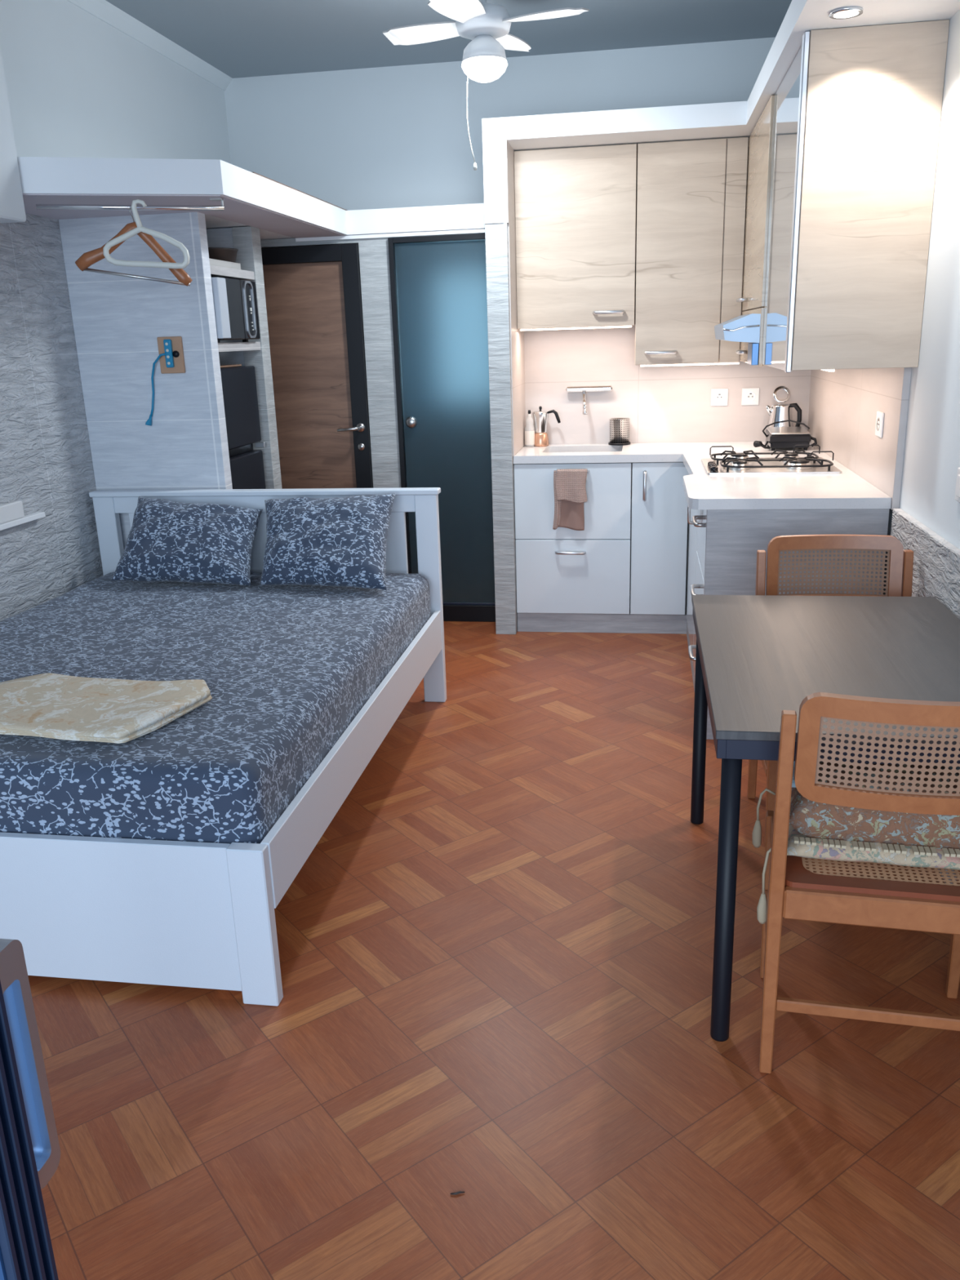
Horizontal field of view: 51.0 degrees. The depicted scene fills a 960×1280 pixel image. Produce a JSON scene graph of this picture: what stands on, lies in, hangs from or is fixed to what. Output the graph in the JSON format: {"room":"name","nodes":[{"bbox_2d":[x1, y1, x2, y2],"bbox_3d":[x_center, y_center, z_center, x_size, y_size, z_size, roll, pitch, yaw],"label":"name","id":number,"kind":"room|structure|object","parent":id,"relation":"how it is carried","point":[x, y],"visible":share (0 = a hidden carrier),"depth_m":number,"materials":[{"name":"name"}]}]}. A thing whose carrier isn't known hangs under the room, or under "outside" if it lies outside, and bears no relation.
{"room":"studio apartment","nodes":[
{"label":"studio apartment","id":0,"kind":"room"},
{"bbox_2d":[0,45,26,222],"bbox_3d":[-1.888,-1.464,1.897,0.290,0.998,2.845,1,17,9],"label":"wall","id":1,"kind":"structure","parent":0,"point":[11,201],"depth_m":3.25,"materials":[{"name":"white paint"}]},
{"bbox_2d":[35,197,223,210],"bbox_3d":[-1.208,-1.516,3.503,0.624,0.041,0.045,-7,17,-17],"label":"rail","id":2,"kind":"object","parent":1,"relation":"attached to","point":[40,206],"visible":0.83,"depth_m":3.49,"materials":[{"name":"silver metal"}]},
{"bbox_2d":[75,206,192,286],"bbox_3d":[-1.220,-1.368,3.514,0.393,0.262,0.065,-4,17,-7],"label":"hanger","id":3,"kind":"object","parent":2,"relation":"hanging from","point":[88,259],"visible":0.86,"depth_m":3.53,"materials":[{"name":"brown wood"}]},
{"bbox_2d":[102,199,190,268],"bbox_3d":[-1.160,-1.399,3.479,0.305,0.227,0.022,-1,17,4],"label":"hanger","id":4,"kind":"object","parent":2,"relation":"hanging from","point":[108,245],"visible":1,"depth_m":3.48,"materials":[{"name":"white plastic"}]},
{"bbox_2d":[17,156,484,239],"bbox_3d":[-0.822,-1.885,4.414,1.591,0.111,2.725,1,17,9],"label":"overhead shelf","id":5,"kind":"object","parent":1,"relation":"attached to","point":[37,175],"depth_m":3.53,"materials":[{"name":"white paint"}]},
{"bbox_2d":[252,172,347,210],"bbox_3d":[-0.847,-1.967,4.470,0.182,0.012,1.320,1,17,9],"label":"wooden board","id":6,"kind":"object","parent":5,"relation":"on","point":[252,172],"visible":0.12,"depth_m":4.30,"materials":[{"name":"brown wood"}]},
{"bbox_2d":[0,0,231,488],"bbox_3d":[-1.860,-0.938,3.432,0.120,2.890,5.450,1,17,9],"label":"wall","id":7,"kind":"structure","parent":0,"point":[78,86],"depth_m":4.29,"materials":[{"name":"white paint"}]},
{"bbox_2d":[0,213,103,621],"bbox_3d":[-1.930,-0.222,2.640,0.012,1.980,3.520,1,17,9],"label":"cladding","id":8,"kind":"object","parent":7,"relation":"attached to","point":[46,460],"visible":0.6,"depth_m":3.92,"materials":[{"name":"stone"}]},
{"bbox_2d":[0,511,45,530],"bbox_3d":[-1.777,-0.347,3.450,0.033,0.020,0.970,1,17,9],"label":"wall ledge","id":9,"kind":"object","parent":8,"relation":"attached to","point":[37,515],"visible":1,"depth_m":3.77,"materials":[{"name":"white paint"}]},
{"bbox_2d":[0,500,24,524],"bbox_3d":[-1.750,-0.443,3.618,0.029,0.062,0.350,1,17,9],"label":"cable box","id":10,"kind":"object","parent":9,"relation":"on","point":[14,510],"visible":1,"depth_m":3.71,"materials":[{"name":"white plastic"}]},
{"bbox_2d":[66,0,232,90],"bbox_3d":[-1.817,-2.292,3.010,0.055,0.058,5.450,1,17,9],"label":"trim","id":11,"kind":"structure","parent":7,"relation":"attached to","point":[102,10],"depth_m":4.71,"materials":[{"name":"white paint"}]},
{"bbox_2d":[22,194,484,241],"bbox_3d":[-1.007,-1.740,4.177,0.924,0.020,2.443,9,20,33],"label":"trim","id":12,"kind":"structure","parent":7,"relation":"attached to","point":[235,211],"depth_m":3.91,"materials":[{"name":"white paint"}]},
{"bbox_2d":[58,212,232,548],"bbox_3d":[-1.356,-0.736,4.289,0.588,1.980,0.070,1,17,9],"label":"panel","id":13,"kind":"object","parent":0,"point":[118,321],"depth_m":4.13,"materials":[{"name":"grey wood"}]},
{"bbox_2d":[145,336,185,426],"bbox_3d":[-1.299,-1.057,4.125,0.195,0.352,0.043,1,17,9],"label":"board","id":14,"kind":"object","parent":13,"relation":"attached to","point":[171,352],"visible":1,"depth_m":4.09,"materials":[{"name":"beige wood"}]},
{"bbox_2d":[172,351,179,357],"bbox_3d":[-1.232,-1.158,4.080,0.026,0.026,0.008,1,17,9],"label":"switch","id":15,"kind":"object","parent":14,"relation":"attached to","point":[175,353],"depth_m":4.08,"materials":[{"name":"black plastic"}]},
{"bbox_2d":[260,232,484,488],"bbox_3d":[-0.690,-1.070,5.327,1.591,1.980,0.070,1,17,9],"label":"wall","id":16,"kind":"structure","parent":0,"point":[374,260],"depth_m":5.14,"materials":[{"name":"stone"}]},
{"bbox_2d":[261,243,373,488],"bbox_3d":[-0.895,-1.039,5.316,0.640,1.940,0.162,1,17,9],"label":"door","id":17,"kind":"structure","parent":16,"relation":"attached to","point":[313,293],"depth_m":5.20,"materials":[{"name":"brown wood"}]},
{"bbox_2d":[387,233,495,622],"bbox_3d":[-0.167,-1.043,5.221,0.511,1.958,0.103,1,17,9],"label":"door","id":18,"kind":"structure","parent":16,"relation":"attached to","point":[438,283],"depth_m":5.16,"materials":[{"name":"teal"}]},
{"bbox_2d":[106,0,791,78],"bbox_3d":[-0.250,-2.355,2.813,3.450,0.080,5.600,1,17,9],"label":"ceiling","id":19,"kind":"structure","parent":0,"point":[239,38],"depth_m":4.79,"materials":[{"name":"paint"}]},
{"bbox_2d":[382,0,589,170],"bbox_3d":[0.018,-2.263,3.962,0.654,0.771,0.654,-9,18,-23],"label":"ceiling fan","id":20,"kind":"object","parent":19,"relation":"hanging from","point":[487,25],"visible":1,"depth_m":3.89,"materials":[{"name":"white paint"}]},
{"bbox_2d":[27,608,959,1279],"bbox_3d":[-0.171,0.500,3.595,3.450,0.060,5.750,1,17,9],"label":"floor","id":21,"kind":"structure","parent":0,"point":[495,952],"depth_m":2.16,"materials":[{"name":"brown wood"}]},
{"bbox_2d":[0,487,446,1006],"bbox_3d":[-1.046,0.108,3.317,1.499,0.904,2.090,1,17,9],"label":"bed","id":22,"kind":"object","parent":21,"relation":"on","point":[192,914],"visible":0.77,"depth_m":2.37,"materials":[{"name":"paint"}]},
{"bbox_2d":[0,572,431,844],"bbox_3d":[-1.045,0.124,3.311,1.424,0.277,1.989,1,17,9],"label":"mattress","id":23,"kind":"object","parent":22,"relation":"on","point":[286,670],"visible":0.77,"depth_m":2.85,"materials":[{"name":"fabric"}]},
{"bbox_2d":[0,673,212,743],"bbox_3d":[-1.089,0.161,2.628,0.722,0.042,0.402,3,17,16],"label":"folded cloth","id":24,"kind":"object","parent":23,"relation":"on","point":[47,705],"visible":1,"depth_m":2.57,"materials":[{"name":"beige fabric"}]},
{"bbox_2d":[110,496,262,585],"bbox_3d":[-1.156,-0.398,4.015,0.594,0.308,0.323,1,17,9],"label":"pillow","id":25,"kind":"object","parent":23,"relation":"on","point":[167,540],"visible":1,"depth_m":3.95,"materials":[{"name":"fabric"}]},
{"bbox_2d":[259,493,395,590],"bbox_3d":[-0.609,-0.386,3.907,0.600,0.314,0.368,1,17,9],"label":"pillow","id":26,"kind":"object","parent":23,"relation":"on","point":[332,541],"visible":1,"depth_m":3.84,"materials":[{"name":"fabric"}]},
{"bbox_2d":[220,365,266,488],"bbox_3d":[-1.293,-0.541,4.632,0.535,1.364,0.465,1,17,9],"label":"fridge","id":27,"kind":"object","parent":21,"relation":"on","point":[238,383],"visible":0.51,"depth_m":4.48,"materials":[{"name":"black metal"}]},
{"bbox_2d":[219,364,241,368],"bbox_3d":[-1.223,-1.205,4.447,0.250,0.009,0.280,1,17,9],"label":"serving board","id":28,"kind":"object","parent":27,"relation":"on","point":[229,365],"visible":0.24,"depth_m":4.45,"materials":[{"name":"brown wood"}]},
{"bbox_2d":[206,226,282,488],"bbox_3d":[-1.304,-0.833,4.606,0.588,1.978,0.600,1,17,9],"label":"shelving","id":29,"kind":"object","parent":21,"relation":"on","point":[255,353],"visible":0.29,"depth_m":4.62,"materials":[{"name":"wood"}]},
{"bbox_2d":[208,257,240,269],"bbox_3d":[-1.246,-1.585,4.271,0.348,0.028,0.400,1,17,9],"label":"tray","id":30,"kind":"object","parent":29,"relation":"on","point":[212,261],"visible":0.19,"depth_m":4.24,"materials":[{"name":"glass"}]},
{"bbox_2d":[208,247,238,262],"bbox_3d":[-1.175,-1.643,4.347,0.266,0.072,0.266,1,17,9],"label":"bowl","id":31,"kind":"object","parent":30,"relation":"on","point":[224,254],"visible":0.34,"depth_m":4.26,"materials":[{"name":"brown"}]},
{"bbox_2d":[211,276,259,342],"bbox_3d":[-1.245,-1.409,4.335,0.456,0.256,0.430,1,17,9],"label":"microwave","id":32,"kind":"object","parent":29,"relation":"on","point":[235,303],"visible":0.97,"depth_m":4.25,"materials":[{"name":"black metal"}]},
{"bbox_2d":[450,1191,464,1195],"bbox_3d":[-0.040,0.997,1.815,0.026,0.004,0.005,-4,17,-9],"label":"scrap","id":33,"kind":"object","parent":21,"relation":"on","point":[459,1192],"visible":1,"depth_m":1.81,"materials":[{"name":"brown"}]},
{"bbox_2d":[513,462,631,613],"bbox_3d":[0.500,-0.566,5.282,0.577,0.768,0.537,1,17,9],"label":"base cabinet","id":34,"kind":"object","parent":21,"relation":"on","point":[561,570],"visible":0.98,"depth_m":5.07,"materials":[{"name":"white paint"}]},
{"bbox_2d":[552,468,586,530],"bbox_3d":[0.443,-0.690,4.975,0.172,0.306,0.042,1,17,9],"label":"tea towel","id":35,"kind":"object","parent":34,"relation":"hanging from","point":[569,484],"visible":1,"depth_m":4.96,"materials":[{"name":"fabric"}]},
{"bbox_2d":[517,613,694,690],"bbox_3d":[0.527,0.108,4.546,0.883,0.100,1.370,1,17,9],"label":"plinth","id":36,"kind":"object","parent":21,"relation":"on","point":[526,622],"visible":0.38,"depth_m":5.17,"materials":[{"name":"grey wood"}]},
{"bbox_2d":[630,462,688,614],"bbox_3d":[0.924,-0.559,5.215,0.274,0.768,0.536,1,17,9],"label":"base cabinet","id":37,"kind":"object","parent":21,"relation":"on","point":[659,526],"visible":0.94,"depth_m":5.00,"materials":[{"name":"white paint"}]},
{"bbox_2d":[685,506,706,677],"bbox_3d":[1.199,-0.286,4.277,0.644,0.768,1.352,1,17,9],"label":"base cabinet","id":38,"kind":"object","parent":21,"relation":"on","point":[696,518],"visible":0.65,"depth_m":4.21,"materials":[{"name":"white paint"}]},
{"bbox_2d":[513,440,891,509],"bbox_3d":[0.826,-0.755,4.464,1.474,0.038,1.912,1,17,9],"label":"countertop","id":39,"kind":"structure","parent":38,"relation":"on","point":[846,490],"depth_m":3.93,"materials":[{"name":"white stone"}]},
{"bbox_2d":[524,409,534,447],"bbox_3d":[0.264,-1.124,5.350,0.054,0.190,0.054,1,17,9],"label":"soap bottle","id":40,"kind":"object","parent":39,"relation":"on","point":[529,428],"visible":1,"depth_m":5.33,"materials":[{"name":"white plastic"}]},
{"bbox_2d":[532,406,560,446],"bbox_3d":[0.353,-1.140,5.363,0.141,0.208,0.081,-5,17,-10],"label":"moka pot","id":41,"kind":"object","parent":39,"relation":"on","point":[540,417],"visible":1,"depth_m":5.33,"materials":[{"name":"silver metal"}]},
{"bbox_2d":[608,417,630,445],"bbox_3d":[0.738,-1.102,5.327,0.116,0.133,0.116,1,17,9],"label":"utensil holder","id":42,"kind":"object","parent":39,"relation":"on","point":[619,427],"visible":1,"depth_m":5.29,"materials":[{"name":"silver metal"}]},
{"bbox_2d":[701,444,841,474],"bbox_3d":[1.231,-0.775,4.309,0.530,0.064,0.500,1,17,9],"label":"gas hob","id":43,"kind":"object","parent":39,"relation":"in","point":[791,462],"visible":1,"depth_m":4.20,"materials":[{"name":"silver metal"}]},
{"bbox_2d":[753,419,817,450],"bbox_3d":[1.475,-0.997,4.891,0.307,0.138,0.278,1,17,9],"label":"grill","id":44,"kind":"object","parent":43,"relation":"on","point":[776,437],"visible":0.97,"depth_m":4.83,"materials":[{"name":"black"}]},
{"bbox_2d":[765,386,801,426],"bbox_3d":[1.535,-1.142,5.115,0.175,0.282,0.140,1,17,9],"label":"kettle","id":45,"kind":"object","parent":44,"relation":"on","point":[780,411],"visible":0.61,"depth_m":5.07,"materials":[{"name":"silver metal"}]},
{"bbox_2d":[703,508,889,739],"bbox_3d":[1.118,-0.041,3.638,0.612,0.871,0.020,1,17,9],"label":"end panel","id":46,"kind":"object","parent":21,"relation":"on","point":[734,537],"visible":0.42,"depth_m":3.55,"materials":[{"name":"grey wood"}]},
{"bbox_2d":[690,595,959,1041],"bbox_3d":[0.893,0.375,2.532,0.683,0.727,1.080,1,17,9],"label":"dining table","id":47,"kind":"object","parent":21,"relation":"on","point":[757,657],"visible":0.75,"depth_m":2.33,"materials":[{"name":"black wood"}]},
{"bbox_2d":[746,534,913,844],"bbox_3d":[1.079,0.147,3.043,0.464,0.857,0.453,1,17,8],"label":"cane chair","id":48,"kind":"object","parent":21,"relation":"on","point":[900,562],"visible":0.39,"depth_m":3.12,"materials":[{"name":"brown wood"}]},
{"bbox_2d":[759,692,959,1073],"bbox_3d":[0.821,0.456,2.045,0.464,0.857,0.453,2,17,13],"label":"cane chair","id":49,"kind":"object","parent":21,"relation":"on","point":[793,891],"visible":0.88,"depth_m":1.89,"materials":[{"name":"brown wood"}]},
{"bbox_2d":[751,761,959,924],"bbox_3d":[0.816,0.401,2.113,0.458,0.325,0.328,2,17,13],"label":"seat cushion","id":50,"kind":"object","parent":49,"relation":"on","point":[816,830],"visible":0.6,"depth_m":1.98,"materials":[{"name":"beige fabric"}]},
{"bbox_2d":[791,760,959,787],"bbox_3d":[0.848,0.255,2.121,0.404,0.061,0.240,2,17,13],"label":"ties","id":51,"kind":"object","parent":50,"relation":"on","point":[949,767],"visible":0.02,"depth_m":2.06,"materials":[{"name":"fabric"}]},
{"bbox_2d":[224,37,775,210],"bbox_3d":[0.214,-1.714,5.792,3.450,2.890,0.100,1,17,9],"label":"wall","id":52,"kind":"structure","parent":0,"point":[389,136],"depth_m":5.50,"materials":[{"name":"white paint"}]},
{"bbox_2d":[484,222,517,634],"bbox_3d":[0.181,-1.119,5.401,0.104,1.978,0.992,1,17,9],"label":"wall pillar","id":53,"kind":"structure","parent":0,"point":[495,234],"depth_m":4.91,"materials":[{"name":"stone"}]},
{"bbox_2d":[482,140,525,456],"bbox_3d":[0.164,-1.720,5.217,0.109,1.414,0.998,1,17,9],"label":"wall","id":54,"kind":"structure","parent":0,"point":[517,336],"depth_m":4.74,"materials":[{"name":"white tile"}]},
{"bbox_2d":[524,146,811,608],"bbox_3d":[0.981,-1.297,5.307,1.500,2.325,0.040,1,17,9],"label":"wall","id":55,"kind":"structure","parent":0,"point":[667,403],"depth_m":5.30,"materials":[{"name":"beige tile"}]},
{"bbox_2d":[514,143,637,330],"bbox_3d":[0.478,-1.966,4.982,0.577,0.821,0.338,1,17,9],"label":"upper cabinet","id":56,"kind":"object","parent":55,"relation":"attached to","point":[575,208],"depth_m":4.86,"materials":[{"name":"brown wood"}]},
{"bbox_2d":[565,386,612,414],"bbox_3d":[0.572,-1.260,5.298,0.243,0.140,0.122,1,17,9],"label":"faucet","id":57,"kind":"object","parent":55,"relation":"attached to","point":[584,389],"visible":1,"depth_m":5.29,"materials":[{"name":"silver metal"}]},
{"bbox_2d":[635,137,748,364],"bbox_3d":[1.019,-1.872,4.922,0.502,1.000,0.338,1,17,9],"label":"upper cabinet","id":58,"kind":"object","parent":55,"relation":"attached to","point":[691,195],"visible":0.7,"depth_m":4.79,"materials":[{"name":"brown wood"}]},
{"bbox_2d":[710,388,728,405],"bbox_3d":[1.247,-1.264,5.246,0.088,0.088,0.010,1,17,9],"label":"wall socket","id":59,"kind":"object","parent":55,"relation":"attached to","point":[719,397],"visible":1,"depth_m":5.24,"materials":[{"name":"white plastic"}]},
{"bbox_2d":[741,387,759,405],"bbox_3d":[1.402,-1.262,5.222,0.088,0.088,0.010,1,17,9],"label":"wall socket","id":60,"kind":"object","parent":55,"relation":"attached to","point":[750,396],"visible":1,"depth_m":5.22,"materials":[{"name":"white plastic"}]},
{"bbox_2d":[807,8,959,884],"bbox_3d":[1.398,-0.886,2.913,0.142,2.890,5.450,1,17,9],"label":"wall","id":61,"kind":"structure","parent":0,"point":[931,455],"depth_m":3.08,"materials":[{"name":"white paint"}]},
{"bbox_2d":[481,0,959,151],"bbox_3d":[0.673,-2.046,3.630,1.604,0.092,3.650,1,17,9],"label":"soffit","id":62,"kind":"structure","parent":61,"relation":"attached to","point":[739,118],"depth_m":4.39,"materials":[{"name":"white paint"}]},
{"bbox_2d":[829,6,862,19],"bbox_3d":[1.031,-1.766,2.837,0.090,0.008,0.090,1,17,9],"label":"recessed light","id":63,"kind":"object","parent":62,"relation":"in","point":[846,12],"visible":1,"depth_m":2.83,"materials":[{"name":"silver metal"}]},
{"bbox_2d":[736,95,774,366],"bbox_3d":[1.365,-1.710,4.336,0.444,0.994,0.868,1,17,9],"label":"upper cabinet","id":64,"kind":"object","parent":61,"relation":"attached to","point":[760,148],"visible":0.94,"depth_m":4.20,"materials":[{"name":"brown wood"}]},
{"bbox_2d":[640,362,738,366],"bbox_3d":[1.029,-1.354,4.953,0.475,0.008,0.011,1,17,9],"label":"led strip","id":65,"kind":"object","parent":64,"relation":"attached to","point":[722,363],"visible":1,"depth_m":4.95,"materials":[{"name":"white plastic"}]},
{"bbox_2d":[714,313,760,364],"bbox_3d":[1.101,-1.296,4.344,0.146,0.201,0.562,1,17,9],"label":"range hood","id":66,"kind":"object","parent":64,"relation":"attached to","point":[743,328],"visible":1,"depth_m":4.08,"materials":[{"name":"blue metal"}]},
{"bbox_2d":[761,19,949,373],"bbox_3d":[1.250,-1.464,3.515,0.408,0.987,0.852,1,17,9],"label":"upper cabinet","id":67,"kind":"object","parent":61,"relation":"attached to","point":[857,110],"visible":1,"depth_m":3.12,"materials":[{"name":"brown wood"}]},
{"bbox_2d":[875,410,884,437],"bbox_3d":[1.433,-0.774,3.614,0.010,0.088,0.088,1,17,9],"label":"wall socket","id":68,"kind":"object","parent":61,"relation":"attached to","point":[880,415],"visible":1,"depth_m":3.60,"materials":[{"name":"white plastic"}]},
{"bbox_2d":[876,417,879,431],"bbox_3d":[1.429,-0.774,3.615,0.001,0.046,0.046,1,17,9],"label":"socket","id":69,"kind":"object","parent":68,"relation":"attached to","point":[877,419],"depth_m":3.61,"materials":[{"name":"white plastic"}]},
{"bbox_2d":[954,467,959,502],"bbox_3d":[1.308,-0.415,2.728,0.016,0.090,0.120,1,17,9],"label":"light switch","id":70,"kind":"object","parent":61,"relation":"attached to","point":[957,497],"visible":1,"depth_m":2.75,"materials":[{"name":"white plastic"}]},
{"bbox_3d":[-0.652,-0.115,0.569,3.430,2.890,0.060,1,17,9],"label":"wall","id":71,"kind":"structure","parent":0,"visible":0},
{"bbox_2d":[0,938,60,1279],"bbox_3d":[-1.162,0.118,0.803,1.656,2.300,0.079,1,17,9],"label":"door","id":72,"kind":"structure","parent":71,"relation":"in","point":[30,1149],"depth_m":0.75,"materials":[{"name":"blue"}]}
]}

